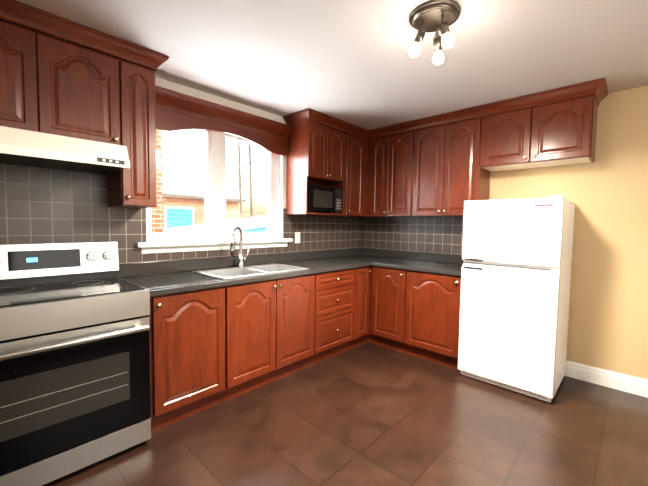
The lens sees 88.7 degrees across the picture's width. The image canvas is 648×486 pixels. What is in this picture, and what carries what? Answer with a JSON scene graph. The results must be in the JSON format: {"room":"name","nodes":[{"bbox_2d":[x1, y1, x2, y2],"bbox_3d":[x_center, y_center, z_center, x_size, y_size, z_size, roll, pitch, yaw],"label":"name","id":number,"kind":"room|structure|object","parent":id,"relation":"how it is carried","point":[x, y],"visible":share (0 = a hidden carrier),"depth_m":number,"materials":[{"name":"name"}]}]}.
{"room":"kitchen","nodes":[
{"label":"kitchen","id":0,"kind":"room"},
{"bbox_2d":[155,77,286,207],"bbox_3d":[-1.441,-0.058,2.534,0.200,2.390,5.400,4,4,43],"label":"wall","id":1,"kind":"structure","parent":0,"point":[170,85],"depth_m":2.93,"materials":[{"name":"white paint"}]},
{"bbox_2d":[0,4,43,132],"bbox_3d":[-1.905,-0.871,1.586,0.318,0.603,0.778,4,4,43],"label":"upper cabinet","id":2,"kind":"object","parent":1,"relation":"attached to","point":[21,98],"depth_m":1.71,"materials":[{"name":"brown wood"}]},
{"bbox_2d":[40,16,119,144],"bbox_3d":[-1.505,-0.889,2.010,0.318,0.603,0.389,4,4,43],"label":"upper cabinet","id":3,"kind":"object","parent":1,"relation":"attached to","point":[60,76],"depth_m":1.89,"materials":[{"name":"brown wood"}]},
{"bbox_2d":[0,126,129,173],"bbox_3d":[-1.571,-0.507,1.837,0.496,0.137,0.748,4,4,43],"label":"range hood","id":4,"kind":"object","parent":3,"relation":"attached to","point":[20,147],"visible":1,"depth_m":1.77,"materials":[{"name":"white metal"}]},
{"bbox_2d":[108,44,159,207],"bbox_3d":[-1.302,-0.723,2.238,0.318,0.956,0.210,4,4,43],"label":"upper cabinet","id":5,"kind":"object","parent":1,"relation":"attached to","point":[136,186],"depth_m":2.13,"materials":[{"name":"brown wood"}]},
{"bbox_2d":[0,164,360,263],"bbox_3d":[-1.021,-0.188,2.819,0.008,0.930,4.400,4,4,43],"label":"tile backsplash","id":6,"kind":"structure","parent":1,"relation":"attached to","point":[42,205],"depth_m":2.22,"materials":[{"name":"grey tile"}]},
{"bbox_2d":[295,232,299,242],"bbox_3d":[-0.286,-0.057,3.597,0.008,0.116,0.072,4,4,43],"label":"electrical outlet","id":7,"kind":"object","parent":6,"relation":"attached to","point":[297,237],"visible":1,"depth_m":3.59,"materials":[{"name":"white plastic"}]},
{"bbox_2d":[136,238,292,253],"bbox_3d":[-0.877,0.017,2.981,0.107,0.086,1.490,4,4,43],"label":"window sill","id":8,"kind":"structure","parent":1,"relation":"attached to","point":[166,247],"depth_m":2.80,"materials":[{"name":"white"}]},
{"bbox_2d":[146,130,283,241],"bbox_3d":[-0.924,-0.525,2.995,0.125,0.995,1.330,4,4,43],"label":"window","id":9,"kind":"structure","parent":1,"relation":"in","point":[214,167],"depth_m":2.96,"materials":[{"name":"white"}]},
{"bbox_2d":[155,85,292,156],"bbox_3d":[-0.830,-1.017,2.886,0.088,0.293,1.390,4,4,43],"label":"window valance","id":10,"kind":"object","parent":1,"relation":"attached to","point":[177,111],"visible":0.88,"depth_m":2.79,"materials":[{"name":"brown wood"}]},
{"bbox_2d":[287,114,330,181],"bbox_3d":[-0.173,-0.957,3.420,0.318,0.591,0.274,4,4,43],"label":"upper cabinet","id":11,"kind":"object","parent":1,"relation":"attached to","point":[309,142],"depth_m":3.32,"materials":[{"name":"brown wood"}]},
{"bbox_2d":[311,122,346,185],"bbox_3d":[0.016,-0.965,3.621,0.318,0.591,0.279,4,4,43],"label":"upper cabinet","id":12,"kind":"object","parent":1,"relation":"attached to","point":[338,131],"depth_m":3.55,"materials":[{"name":"brown wood"}]},
{"bbox_2d":[323,126,362,216],"bbox_3d":[0.226,-0.793,3.857,0.318,0.956,0.341,4,4,43],"label":"upper cabinet","id":13,"kind":"object","parent":1,"relation":"attached to","point":[352,190],"depth_m":3.74,"materials":[{"name":"brown wood"}]},
{"bbox_2d":[307,184,341,213],"bbox_3d":[-0.065,-0.455,3.528,0.302,0.271,0.488,4,4,43],"label":"microwave","id":14,"kind":"object","parent":13,"relation":"in","point":[322,199],"visible":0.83,"depth_m":3.41,"materials":[{"name":"black plastic"}]},
{"bbox_2d":[16,0,647,129],"bbox_3d":[0.249,-1.161,0.890,4.800,0.050,5.800,4,4,43],"label":"ceiling","id":15,"kind":"structure","parent":0,"point":[353,62],"depth_m":2.05,"materials":[{"name":"grey paint"}]},
{"bbox_2d":[408,0,460,64],"bbox_3d":[0.570,-1.074,1.720,0.250,0.207,0.251,4,4,43],"label":"ceiling light","id":16,"kind":"object","parent":15,"relation":"hanging from","point":[436,16],"visible":0.98,"depth_m":1.69,"materials":[{"name":"grey metal"}]},
{"bbox_2d":[42,342,647,485],"bbox_3d":[0.213,1.299,1.030,4.800,0.100,5.800,4,4,43],"label":"floor","id":17,"kind":"structure","parent":0,"point":[368,414],"depth_m":2.05,"materials":[{"name":"tile"}]},
{"bbox_2d":[0,241,150,485],"bbox_3d":[-1.471,0.598,1.831,0.714,1.160,0.760,4,4,43],"label":"stove","id":18,"kind":"object","parent":17,"relation":"on","point":[74,359],"visible":1,"depth_m":1.70,"materials":[{"name":"grey metal"}]},
{"bbox_2d":[147,295,158,431],"bbox_3d":[-1.526,0.742,1.891,0.612,0.864,0.842,4,4,43],"label":"base cabinet","id":19,"kind":"object","parent":17,"relation":"on","point":[154,300],"depth_m":1.99,"materials":[{"name":"brown wood"}]},
{"bbox_2d":[118,249,402,295],"bbox_3d":[-0.260,0.186,3.164,0.660,0.134,2.856,4,4,43],"label":"countertop","id":20,"kind":"structure","parent":19,"relation":"on","point":[155,278],"depth_m":2.71,"materials":[{"name":"laminate"}]},
{"bbox_2d":[230,226,249,267],"bbox_3d":[-0.738,0.035,2.891,0.108,0.366,0.220,4,4,43],"label":"faucet","id":21,"kind":"object","parent":20,"relation":"on","point":[232,244],"visible":1,"depth_m":2.91,"materials":[{"name":"silver metal"}]},
{"bbox_2d":[193,263,308,279],"bbox_3d":[-0.595,0.313,2.810,0.480,0.174,0.840,4,4,43],"label":"sink","id":22,"kind":"object","parent":20,"relation":"in","point":[237,272],"visible":0.29,"depth_m":2.83,"materials":[{"name":"silver metal"}]},
{"bbox_2d":[159,285,234,428],"bbox_3d":[-1.076,0.721,2.367,0.612,0.864,0.540,4,4,43],"label":"base cabinet","id":23,"kind":"object","parent":17,"relation":"on","point":[211,347],"depth_m":2.17,"materials":[{"name":"brown wood"}]},
{"bbox_2d":[231,273,318,396],"bbox_3d":[-0.604,0.700,2.867,0.612,0.864,0.935,4,4,43],"label":"base cabinet","id":24,"kind":"object","parent":17,"relation":"on","point":[275,322],"depth_m":2.64,"materials":[{"name":"brown wood"}]},
{"bbox_2d":[319,267,358,361],"bbox_3d":[-0.102,0.676,3.399,0.612,0.864,0.630,4,4,43],"label":"base cabinet","id":25,"kind":"object","parent":17,"relation":"on","point":[339,289],"depth_m":3.22,"materials":[{"name":"brown wood"}]},
{"bbox_2d":[359,266,370,344],"bbox_3d":[0.185,0.663,3.703,0.612,0.864,0.305,4,4,43],"label":"base cabinet","id":26,"kind":"object","parent":17,"relation":"on","point":[364,272],"depth_m":3.52,"materials":[{"name":"brown wood"}]},
{"bbox_2d":[338,247,389,250],"bbox_3d":[0.499,0.151,3.968,0.420,0.134,0.645,4,4,43],"label":"countertop","id":27,"kind":"structure","parent":26,"relation":"on","point":[359,248],"depth_m":4.25,"materials":[{"name":"laminate"}]},
{"bbox_2d":[368,266,460,368],"bbox_3d":[1.031,0.688,3.487,1.031,0.864,0.645,4,4,43],"label":"base cabinet","id":28,"kind":"object","parent":17,"relation":"on","point":[415,313],"visible":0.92,"depth_m":3.22,"materials":[{"name":"brown wood"}]},
{"bbox_2d":[374,251,464,275],"bbox_3d":[1.081,0.190,3.428,0.930,0.134,0.635,4,4,43],"label":"countertop","id":29,"kind":"structure","parent":28,"relation":"on","point":[440,263],"depth_m":3.57,"materials":[{"name":"laminate"}]},
{"bbox_2d":[458,195,574,402],"bbox_3d":[1.649,0.399,2.845,0.685,1.533,0.666,4,4,43],"label":"fridge","id":30,"kind":"object","parent":17,"relation":"on","point":[515,290],"visible":1,"depth_m":2.58,"materials":[{"name":"white metal"}]},
{"bbox_2d":[489,86,647,379],"bbox_3d":[2.153,-0.032,2.994,4.800,2.390,0.200,4,4,43],"label":"wall","id":31,"kind":"structure","parent":0,"point":[606,192],"depth_m":2.69,"materials":[{"name":"beige paint"}]},
{"bbox_2d":[367,126,390,216],"bbox_3d":[0.694,-0.790,3.920,0.316,0.956,0.384,4,4,43],"label":"upper cabinet","id":32,"kind":"object","parent":31,"relation":"attached to","point":[379,152],"depth_m":3.81,"materials":[{"name":"brown wood"}]},
{"bbox_2d":[387,122,414,216],"bbox_3d":[0.939,-0.775,3.735,0.296,0.956,0.318,4,4,43],"label":"upper cabinet","id":33,"kind":"object","parent":31,"relation":"attached to","point":[402,137],"depth_m":3.61,"materials":[{"name":"brown wood"}]},
{"bbox_2d":[360,217,463,254],"bbox_3d":[1.067,-0.058,3.875,1.597,0.610,0.008,4,4,43],"label":"tile backsplash","id":34,"kind":"structure","parent":31,"relation":"attached to","point":[444,235],"depth_m":3.88,"materials":[{"name":"grey tile"}]},
{"bbox_2d":[411,118,446,216],"bbox_3d":[1.171,-0.759,3.516,0.343,0.956,0.318,4,4,43],"label":"upper cabinet","id":35,"kind":"object","parent":31,"relation":"attached to","point":[430,137],"depth_m":3.39,"materials":[{"name":"brown wood"}]},
{"bbox_2d":[443,110,489,216],"bbox_3d":[1.418,-0.743,3.284,0.336,0.956,0.318,4,4,43],"label":"upper cabinet","id":36,"kind":"object","parent":31,"relation":"attached to","point":[443,165],"depth_m":3.16,"materials":[{"name":"brown wood"}]},
{"bbox_2d":[479,98,538,173],"bbox_3d":[1.690,-0.947,3.018,0.403,0.510,0.318,4,4,43],"label":"upper cabinet","id":37,"kind":"object","parent":31,"relation":"attached to","point":[507,127],"depth_m":2.89,"materials":[{"name":"brown wood"}]},
{"bbox_2d":[531,82,598,166],"bbox_3d":[1.983,-0.927,2.743,0.401,0.510,0.318,4,4,43],"label":"upper cabinet","id":38,"kind":"object","parent":31,"relation":"attached to","point":[563,131],"depth_m":2.62,"materials":[{"name":"brown wood"}]},
{"bbox_2d":[564,360,647,397],"bbox_3d":[2.649,1.138,2.427,2.745,0.135,0.016,4,4,43],"label":"baseboard","id":39,"kind":"structure","parent":31,"relation":"attached to","point":[618,381],"depth_m":2.72,"materials":[{"name":"white wood"}]},
{"label":"outside","id":40,"kind":"structure","parent":0,"visible":0},
{"bbox_2d":[151,130,266,233],"bbox_3d":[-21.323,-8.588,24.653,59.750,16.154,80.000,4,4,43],"label":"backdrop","id":41,"kind":"structure","parent":40,"point":[198,224],"depth_m":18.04,"materials":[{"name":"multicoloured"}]}
]}

